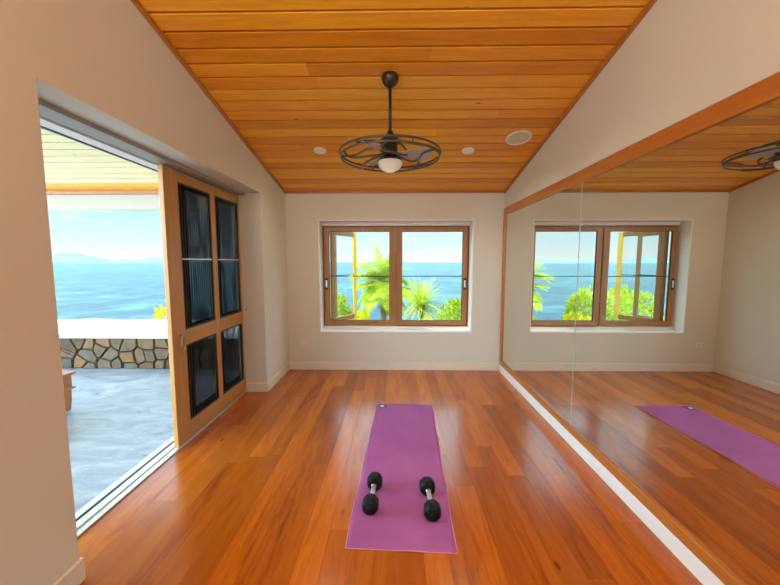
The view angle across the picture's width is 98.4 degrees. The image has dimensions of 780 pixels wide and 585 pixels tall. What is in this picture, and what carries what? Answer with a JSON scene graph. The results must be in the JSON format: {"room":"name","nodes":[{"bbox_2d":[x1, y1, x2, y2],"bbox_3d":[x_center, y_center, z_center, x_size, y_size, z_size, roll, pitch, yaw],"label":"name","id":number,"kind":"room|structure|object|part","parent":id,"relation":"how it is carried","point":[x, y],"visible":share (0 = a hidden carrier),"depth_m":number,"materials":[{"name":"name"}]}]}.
{"room":"exercise studio","nodes":[
{"label":"exercise studio","id":0,"kind":"room"},
{"bbox_2d":[41,128,157,182],"bbox_3d":[-4.438,-1.891,1.270,5.079,1.398,6.510,0,5,1],"label":"ceiling","id":1,"kind":"structure","parent":0,"point":[66,160],"depth_m":4.10,"materials":[{"name":"white wood"}]},
{"bbox_2d":[46,183,158,190],"bbox_3d":[-4.383,-1.481,4.711,5.079,0.084,0.288,0,5,1],"label":"patio ceiling edge","id":2,"kind":"structure","parent":0,"point":[49,186],"depth_m":4.69,"materials":[{"name":"brown wood"}]},
{"bbox_2d":[47,194,205,210],"bbox_3d":[-4.379,-1.339,4.981,5.080,0.231,0.220,0,5,1],"label":"beam","id":3,"kind":"structure","parent":0,"point":[138,202],"depth_m":4.87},
{"bbox_2d":[0,0,288,584],"bbox_3d":[-1.726,-0.583,1.634,0.335,4.069,7.103,0,5,1],"label":"wall","id":4,"kind":"structure","parent":0,"point":[102,63],"depth_m":1.58,"materials":[{"name":"paint"}]},
{"bbox_2d":[40,125,157,171],"bbox_3d":[-1.993,-1.073,2.878,0.020,0.078,2.784,0,5,1],"label":"trim","id":5,"kind":"structure","parent":4,"relation":"attached to","point":[42,127],"depth_m":2.27,"materials":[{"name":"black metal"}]},
{"bbox_2d":[46,191,187,194],"bbox_3d":[-4.381,-1.437,4.848,5.080,0.050,0.028,0,5,1],"label":"trim","id":6,"kind":"structure","parent":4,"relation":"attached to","point":[47,192],"depth_m":4.83,"materials":[{"name":"beige wood"}]},
{"bbox_2d":[38,98,244,194],"bbox_3d":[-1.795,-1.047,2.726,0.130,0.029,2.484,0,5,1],"label":"trim","id":7,"kind":"structure","parent":4,"relation":"attached to","point":[47,110],"depth_m":2.19,"materials":[{"name":"grey paint"}]},
{"bbox_2d":[75,391,245,538],"bbox_3d":[-1.896,1.343,2.943,0.189,0.026,2.484,0,5,1],"label":"trim","id":8,"kind":"structure","parent":4,"relation":"attached to","point":[84,523],"depth_m":2.40,"materials":[{"name":"metal"}]},
{"bbox_2d":[53,362,289,584],"bbox_3d":[-1.679,1.400,1.653,0.274,0.115,6.789,0,5,1],"label":"baseboard","id":9,"kind":"structure","parent":4,"relation":"attached to","point":[75,575],"depth_m":1.70,"materials":[{"name":"white paint"}]},
{"bbox_2d":[157,164,246,447],"bbox_3d":[-1.781,0.097,3.418,0.103,2.355,1.303,0,5,1],"label":"door","id":10,"kind":"structure","parent":4,"relation":"in","point":[180,336],"depth_m":3.17,"materials":[{"name":"brown wood"}]},
{"bbox_3d":[-1.788,0.437,2.900,0.029,0.150,0.066,0,5,1],"label":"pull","id":11,"kind":"part","parent":10,"relation":"part of","materials":[{"name":"brown wood"}]},
{"bbox_3d":[-1.816,-1.010,3.099,0.038,0.093,0.505,0,5,1],"label":"rail","id":12,"kind":"part","parent":10,"relation":"part of","materials":[{"name":"brown wood"}]},
{"bbox_3d":[-1.807,-0.328,3.160,0.014,1.277,0.505,0,5,1],"label":"screen frame","id":13,"kind":"part","parent":10,"relation":"part of","materials":[{"name":"brown wood"}]},
{"bbox_3d":[-1.816,0.375,3.223,0.038,0.133,0.505,0,5,1],"label":"rail","id":14,"kind":"part","parent":10,"relation":"part of","materials":[{"name":"brown wood"}]},
{"bbox_3d":[-1.807,0.788,3.260,0.014,0.697,0.505,0,5,1],"label":"screen frame","id":15,"kind":"part","parent":10,"relation":"part of","materials":[{"name":"black metal"}]},
{"bbox_3d":[-1.816,1.212,3.299,0.038,0.155,0.505,0,5,1],"label":"rail","id":16,"kind":"part","parent":10,"relation":"part of","materials":[{"name":"brown wood"}]},
{"bbox_2d":[179,185,239,415],"bbox_3d":[-1.907,0.074,3.672,0.040,2.355,1.320,0,5,1],"label":"glass pane","id":17,"kind":"object","parent":10,"relation":"part of","point":[179,185],"depth_m":3.43,"materials":[{"name":"black glass"}]},
{"bbox_3d":[-1.901,-0.350,3.406,0.014,1.277,0.505,0,5,1],"label":"screen frame","id":18,"kind":"part","parent":17,"relation":"part of","materials":[{"name":"black metal"}]},
{"bbox_3d":[-1.911,1.190,3.544,0.038,0.155,0.505,0,5,1],"label":"rail","id":19,"kind":"part","parent":17,"relation":"part of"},
{"bbox_3d":[-1.892,-0.402,3.988,0.014,1.277,0.505,0,5,1],"label":"screen frame","id":20,"kind":"part","parent":17,"relation":"part of","materials":[{"name":"black metal"}]},
{"bbox_3d":[-1.807,-1.062,3.682,0.038,0.093,0.505,0,5,1],"label":"rail","id":21,"kind":"part","parent":10,"relation":"part of","materials":[{"name":"brown wood"}]},
{"bbox_3d":[-1.798,-0.380,3.743,0.014,1.277,0.505,0,5,1],"label":"screen frame","id":22,"kind":"part","parent":10,"relation":"part of","materials":[{"name":"brown wood"}]},
{"bbox_3d":[-1.807,0.322,3.806,0.038,0.133,0.505,0,5,1],"label":"rail","id":23,"kind":"part","parent":10,"relation":"part of","materials":[{"name":"brown wood"}]},
{"bbox_3d":[-1.798,0.736,3.843,0.014,0.697,0.505,0,5,1],"label":"screen frame","id":24,"kind":"part","parent":10,"relation":"part of","materials":[{"name":"black metal"}]},
{"bbox_3d":[-1.807,1.160,3.881,0.038,0.155,0.505,0,5,1],"label":"rail","id":25,"kind":"part","parent":10,"relation":"part of","materials":[{"name":"brown wood"}]},
{"bbox_2d":[131,0,285,193],"bbox_3d":[-1.550,-1.840,1.367,0.022,1.474,6.803,0,5,1],"label":"trim","id":26,"kind":"structure","parent":4,"relation":"attached to","point":[139,6],"depth_m":2.63,"materials":[{"name":"brown wood"}]},
{"bbox_2d":[58,319,239,368],"bbox_3d":[-5.535,1.116,5.787,6.650,1.142,1.390,0,5,1],"label":"wall","id":27,"kind":"structure","parent":0,"point":[84,343],"depth_m":5.10,"materials":[{"name":"stone"}]},
{"bbox_2d":[62,368,239,512],"bbox_3d":[-5.443,1.600,1.260,7.080,0.188,7.850,0,5,1],"label":"floor","id":28,"kind":"structure","parent":0,"point":[117,417],"depth_m":3.44,"materials":[{"name":"concrete"}]},
{"bbox_2d":[62,371,75,410],"bbox_3d":[-3.722,1.126,3.133,0.500,0.420,1.200,0,5,1],"label":"bench","id":29,"kind":"object","parent":28,"relation":"on","point":[67,379],"visible":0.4,"depth_m":3.66,"materials":[{"name":"brown wood"}]},
{"bbox_3d":[-3.536,1.171,3.664,0.085,0.235,0.085,0,5,1],"label":"leg","id":30,"kind":"part","parent":29,"relation":"part of","materials":[{"name":"brown wood"}]},
{"bbox_3d":[-3.721,1.093,3.130,0.492,0.019,1.190,0,5,1],"label":"moulding","id":31,"kind":"part","parent":29,"relation":"part of","materials":[{"name":"brown wood"}]},
{"bbox_2d":[77,370,702,584],"bbox_3d":[-0.137,1.470,1.647,3.473,0.022,6.812,0,5,1],"label":"floor","id":32,"kind":"structure","parent":0,"point":[265,493],"depth_m":2.27,"materials":[{"name":"brown wood"}]},
{"bbox_2d":[345,403,457,553],"bbox_3d":[0.111,1.345,2.837,0.636,0.015,1.950,0,5,3],"label":"yoga mat","id":33,"kind":"object","parent":32,"relation":"on","point":[403,446],"visible":0.93,"depth_m":2.39,"materials":[{"name":"purple rubber"}]},
{"bbox_2d":[362,472,381,514],"bbox_3d":[-0.116,1.342,2.264,0.104,0.104,0.325,0,5,4],"label":"dumbbell","id":34,"kind":"object","parent":33,"relation":"on","point":[370,503],"visible":1,"depth_m":2.16,"materials":[{"name":"black rubber"}]},
{"bbox_3d":[-0.116,1.342,2.264,0.033,0.033,0.140,0,5,4],"label":"handle","id":35,"kind":"part","parent":34,"relation":"part of","materials":[{"name":"silver metal"}]},
{"bbox_2d":[419,476,440,521],"bbox_3d":[0.260,1.347,2.211,0.104,0.104,0.325,0,5,-2],"label":"dumbbell","id":36,"kind":"object","parent":33,"relation":"on","point":[432,509],"visible":1,"depth_m":2.11,"materials":[{"name":"black rubber"}]},
{"bbox_3d":[0.260,1.347,2.211,0.033,0.033,0.140,0,5,-2],"label":"handle","id":37,"kind":"part","parent":36,"relation":"part of","materials":[{"name":"silver metal"}]},
{"bbox_2d":[139,0,648,190],"bbox_3d":[0.010,-1.866,1.351,3.180,1.462,6.817,0,5,1],"label":"ceiling","id":38,"kind":"structure","parent":0,"point":[295,78],"depth_m":2.59,"materials":[{"name":"brown wood"}]},
{"bbox_2d":[314,147,325,153],"bbox_3d":[-0.775,-1.571,3.728,0.136,0.042,0.136,0,5,1],"label":"recessed light","id":39,"kind":"object","parent":38,"relation":"in","point":[319,150],"visible":1,"depth_m":3.72,"materials":[{"name":"white paint"}]},
{"bbox_2d":[338,71,441,172],"bbox_3d":[0.001,-1.342,2.685,0.821,0.739,0.821,0,5,1],"label":"ceiling fan","id":40,"kind":"object","parent":38,"relation":"hanging from","point":[390,160],"visible":1,"depth_m":2.64,"materials":[{"name":"brown metal"}]},
{"bbox_3d":[-0.100,-1.125,2.887,0.150,0.054,0.245,-3,6,-29],"label":"fan blade","id":41,"kind":"part","parent":40,"relation":"part of","materials":[{"name":"wood"}]},
{"bbox_3d":[-0.106,-1.093,2.529,0.150,0.054,0.245,3,6,31],"label":"fan blade","id":42,"kind":"part","parent":40,"relation":"part of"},
{"bbox_3d":[0.001,-1.098,2.707,0.184,0.008,0.184,0,5,1],"label":"plate","id":43,"kind":"part","parent":40,"relation":"part of","materials":[{"name":"brown metal"}]},
{"bbox_3d":[0.001,-1.016,2.714,0.196,0.083,0.196,0,5,1],"label":"lamp shade","id":44,"kind":"part","parent":40,"relation":"part of","materials":[{"name":"white glass"}]},
{"bbox_3d":[0.208,-1.108,2.703,0.245,0.054,0.150,0,5,1],"label":"fan blade","id":45,"kind":"part","parent":40,"relation":"part of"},
{"bbox_2d":[462,147,473,153],"bbox_3d":[0.862,-1.566,3.718,0.136,0.042,0.136,0,5,1],"label":"recessed light","id":46,"kind":"object","parent":38,"relation":"in","point":[468,150],"visible":1,"depth_m":3.71,"materials":[{"name":"white paint"}]},
{"bbox_2d":[505,130,531,144],"bbox_3d":[1.326,-1.594,3.472,0.256,0.066,0.253,0,5,1],"label":"ceiling speaker","id":47,"kind":"object","parent":38,"relation":"attached to","point":[518,137],"visible":1,"depth_m":3.46,"materials":[{"name":"white paint"}]},
{"bbox_2d":[507,132,529,143],"bbox_3d":[1.326,-1.591,3.471,0.220,0.003,0.220,0,-7,1],"label":"grille","id":48,"kind":"object","parent":47,"relation":"attached to","point":[515,137],"depth_m":3.46,"materials":[{"name":"white metal"}]},
{"bbox_2d":[285,193,504,369],"bbox_3d":[0.066,-0.138,5.061,3.141,2.670,0.300,0,5,1],"label":"wall","id":49,"kind":"structure","parent":0,"point":[303,212],"depth_m":4.91,"materials":[{"name":"paint"}]},
{"bbox_2d":[300,341,307,345],"bbox_3d":[-1.284,0.760,5.006,0.116,0.072,0.012,0,5,1],"label":"power outlet","id":50,"kind":"object","parent":49,"relation":"attached to","point":[302,343],"visible":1,"depth_m":5.00,"materials":[{"name":"white paint"}]},
{"bbox_2d":[290,362,497,370],"bbox_3d":[0.049,1.098,5.014,3.111,0.115,0.014,0,5,1],"label":"baseboard","id":51,"kind":"structure","parent":49,"relation":"attached to","point":[293,365],"depth_m":5.01,"materials":[{"name":"white paint"}]},
{"bbox_2d":[286,190,503,193],"bbox_3d":[0.064,-1.431,4.784,3.097,0.038,0.020,0,5,1],"label":"trim","id":52,"kind":"structure","parent":49,"relation":"attached to","point":[405,191],"depth_m":4.77,"materials":[{"name":"brown wood"}]},
{"bbox_2d":[323,226,468,325],"bbox_3d":[0.092,-0.271,5.450,2.207,1.529,0.760,0,5,1],"label":"window","id":53,"kind":"structure","parent":49,"relation":"in","point":[395,276],"depth_m":5.11,"materials":[{"name":"brown wood"}]},
{"bbox_3d":[-0.951,-0.267,5.547,0.033,1.460,0.600,0,5,3],"label":"casement sash","id":54,"kind":"part","parent":53,"relation":"part of","materials":[{"name":"wood"}]},
{"bbox_3d":[-0.751,-0.266,5.533,0.033,1.460,0.660,3,6,30],"label":"casement sash","id":55,"kind":"part","parent":53,"relation":"part of","materials":[{"name":"brown wood"}]},
{"bbox_3d":[-0.752,-0.956,5.471,0.032,0.075,0.510,3,6,30],"label":"rail","id":56,"kind":"part","parent":53,"relation":"part of","materials":[{"name":"brown wood"}]},
{"bbox_3d":[-0.752,0.424,5.595,0.032,0.075,0.510,3,6,30],"label":"rail","id":57,"kind":"part","parent":53,"relation":"part of","materials":[{"name":"brown wood"}]},
{"bbox_3d":[-0.462,-0.237,5.113,1.063,1.486,0.045,0,5,1],"label":"sash","id":58,"kind":"part","parent":53,"relation":"part of","materials":[{"name":"brown wood"}]},
{"bbox_3d":[0.082,-0.237,5.107,0.022,1.478,0.070,0,5,1],"label":"meeting post","id":59,"kind":"part","parent":53,"relation":"part of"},
{"bbox_3d":[0.627,-0.237,5.105,1.066,1.486,0.045,0,5,1],"label":"sash","id":60,"kind":"part","parent":53,"relation":"part of","materials":[{"name":"brown wood"}]},
{"bbox_2d":[318,219,473,332],"bbox_3d":[0.085,-0.240,5.048,2.243,1.644,0.306,0,5,1],"label":"trim","id":61,"kind":"structure","parent":49,"relation":"attached to","point":[448,222],"depth_m":5.01,"materials":[{"name":"white paint"}]},
{"bbox_2d":[505,0,779,206],"bbox_3d":[1.732,-0.578,1.579,0.300,4.069,7.103,0,5,1],"label":"wall","id":62,"kind":"structure","parent":0,"point":[683,58],"depth_m":1.97,"materials":[{"name":"paint"}]},
{"bbox_2d":[502,183,581,422],"bbox_3d":[1.612,0.038,3.837,0.010,2.082,1.922,0,5,1],"label":"wall mirror","id":63,"kind":"object","parent":62,"relation":"attached to","point":[542,239],"visible":1,"depth_m":3.49,"materials":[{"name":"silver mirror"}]},
{"bbox_2d":[504,0,656,192],"bbox_3d":[1.569,-1.836,1.318,0.022,1.474,6.803,0,5,1],"label":"trim","id":64,"kind":"structure","parent":62,"relation":"attached to","point":[649,5],"depth_m":2.61,"materials":[{"name":"brown wood"}]},
{"bbox_2d":[499,364,723,584],"bbox_3d":[1.568,1.408,1.602,0.024,0.108,6.789,0,5,1],"label":"baseboard","id":65,"kind":"structure","parent":62,"relation":"attached to","point":[691,562],"depth_m":2.17,"materials":[{"name":"white paint"}]},
{"bbox_2d":[499,71,779,584],"bbox_3d":[1.586,0.124,2.708,0.026,2.252,4.322,0,5,1],"label":"frame","id":66,"kind":"object","parent":62,"relation":"attached to","point":[766,90],"visible":0.99,"depth_m":1.95,"materials":[{"name":"brown wood"}]},
{"bbox_3d":[1.586,1.212,2.806,0.026,0.068,4.322,0,5,1],"label":"rail","id":67,"kind":"part","parent":66,"relation":"part of","materials":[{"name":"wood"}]},
{"bbox_3d":[1.586,-0.949,2.612,0.026,0.098,4.322,0,5,1],"label":"rail","id":68,"kind":"part","parent":66,"relation":"part of","materials":[{"name":"wood"}]},
{"bbox_2d":[570,98,779,584],"bbox_3d":[1.578,0.225,1.754,0.010,2.082,2.254,0,5,1],"label":"wall mirror","id":69,"kind":"object","parent":62,"relation":"attached to","point":[676,382],"visible":1,"depth_m":1.74,"materials":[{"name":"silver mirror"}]},
{"label":"outside","id":70,"kind":"structure","parent":0,"visible":0},
{"bbox_3d":[6.015,7.743,1.603,132.000,11.010,62.000,0,5,1],"label":"ground","id":71,"kind":"structure","parent":70,"visible":0},
{"bbox_2d":[153,305,166,318],"bbox_3d":[-4.903,1.268,7.517,0.706,2.210,0.710,0,5,1],"label":"shrub","id":72,"kind":"object","parent":71,"relation":"on","point":[160,313],"visible":0.15,"depth_m":7.31,"materials":[{"name":"yellow plant"}]},
{"bbox_2d":[330,284,352,316],"bbox_3d":[-1.737,1.220,8.351,1.693,2.910,1.600,0,5,1],"label":"shrub","id":73,"kind":"object","parent":71,"relation":"on","point":[343,310],"visible":0.14,"depth_m":8.21,"materials":[{"name":"green plant"}]},
{"bbox_2d":[349,307,371,319],"bbox_3d":[-0.777,1.314,7.351,0.907,2.066,0.943,0,5,1],"label":"shrub","id":74,"kind":"object","parent":71,"relation":"on","point":[364,315],"visible":0.12,"depth_m":7.17,"materials":[{"name":"yellow plant"}]},
{"bbox_2d":[349,242,419,319],"bbox_3d":[-0.120,0.930,10.137,2.291,4.874,2.067,0,5,1],"label":"palm tree","id":75,"kind":"object","parent":71,"relation":"on","point":[376,290],"visible":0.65,"depth_m":9.60,"materials":[{"name":"green plant"}]},
{"bbox_2d":[402,275,445,319],"bbox_3d":[0.738,1.074,8.371,1.811,3.237,1.766,0,5,1],"label":"spiky plant","id":76,"kind":"object","parent":71,"relation":"on","point":[420,299],"visible":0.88,"depth_m":8.16,"materials":[{"name":"green plant"}]},
{"bbox_2d":[436,297,460,319],"bbox_3d":[1.567,1.110,7.241,1.145,2.448,1.111,0,5,1],"label":"shrub","id":77,"kind":"object","parent":71,"relation":"on","point":[456,304],"visible":0.2,"depth_m":7.07,"materials":[{"name":"green plant"}]},
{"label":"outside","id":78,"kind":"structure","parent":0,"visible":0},
{"bbox_2d":[53,263,461,319],"bbox_3d":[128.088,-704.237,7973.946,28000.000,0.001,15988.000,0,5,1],"label":"sea","id":79,"kind":"structure","parent":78,"point":[112,291],"depth_m":162.00,"materials":[{"name":"liquid"}]},
{"bbox_2d":[52,253,233,262],"bbox_3d":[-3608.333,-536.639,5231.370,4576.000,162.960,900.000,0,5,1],"label":"island","id":80,"kind":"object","parent":79,"relation":"on","point":[59,257],"visible":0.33,"depth_m":5004.78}
]}

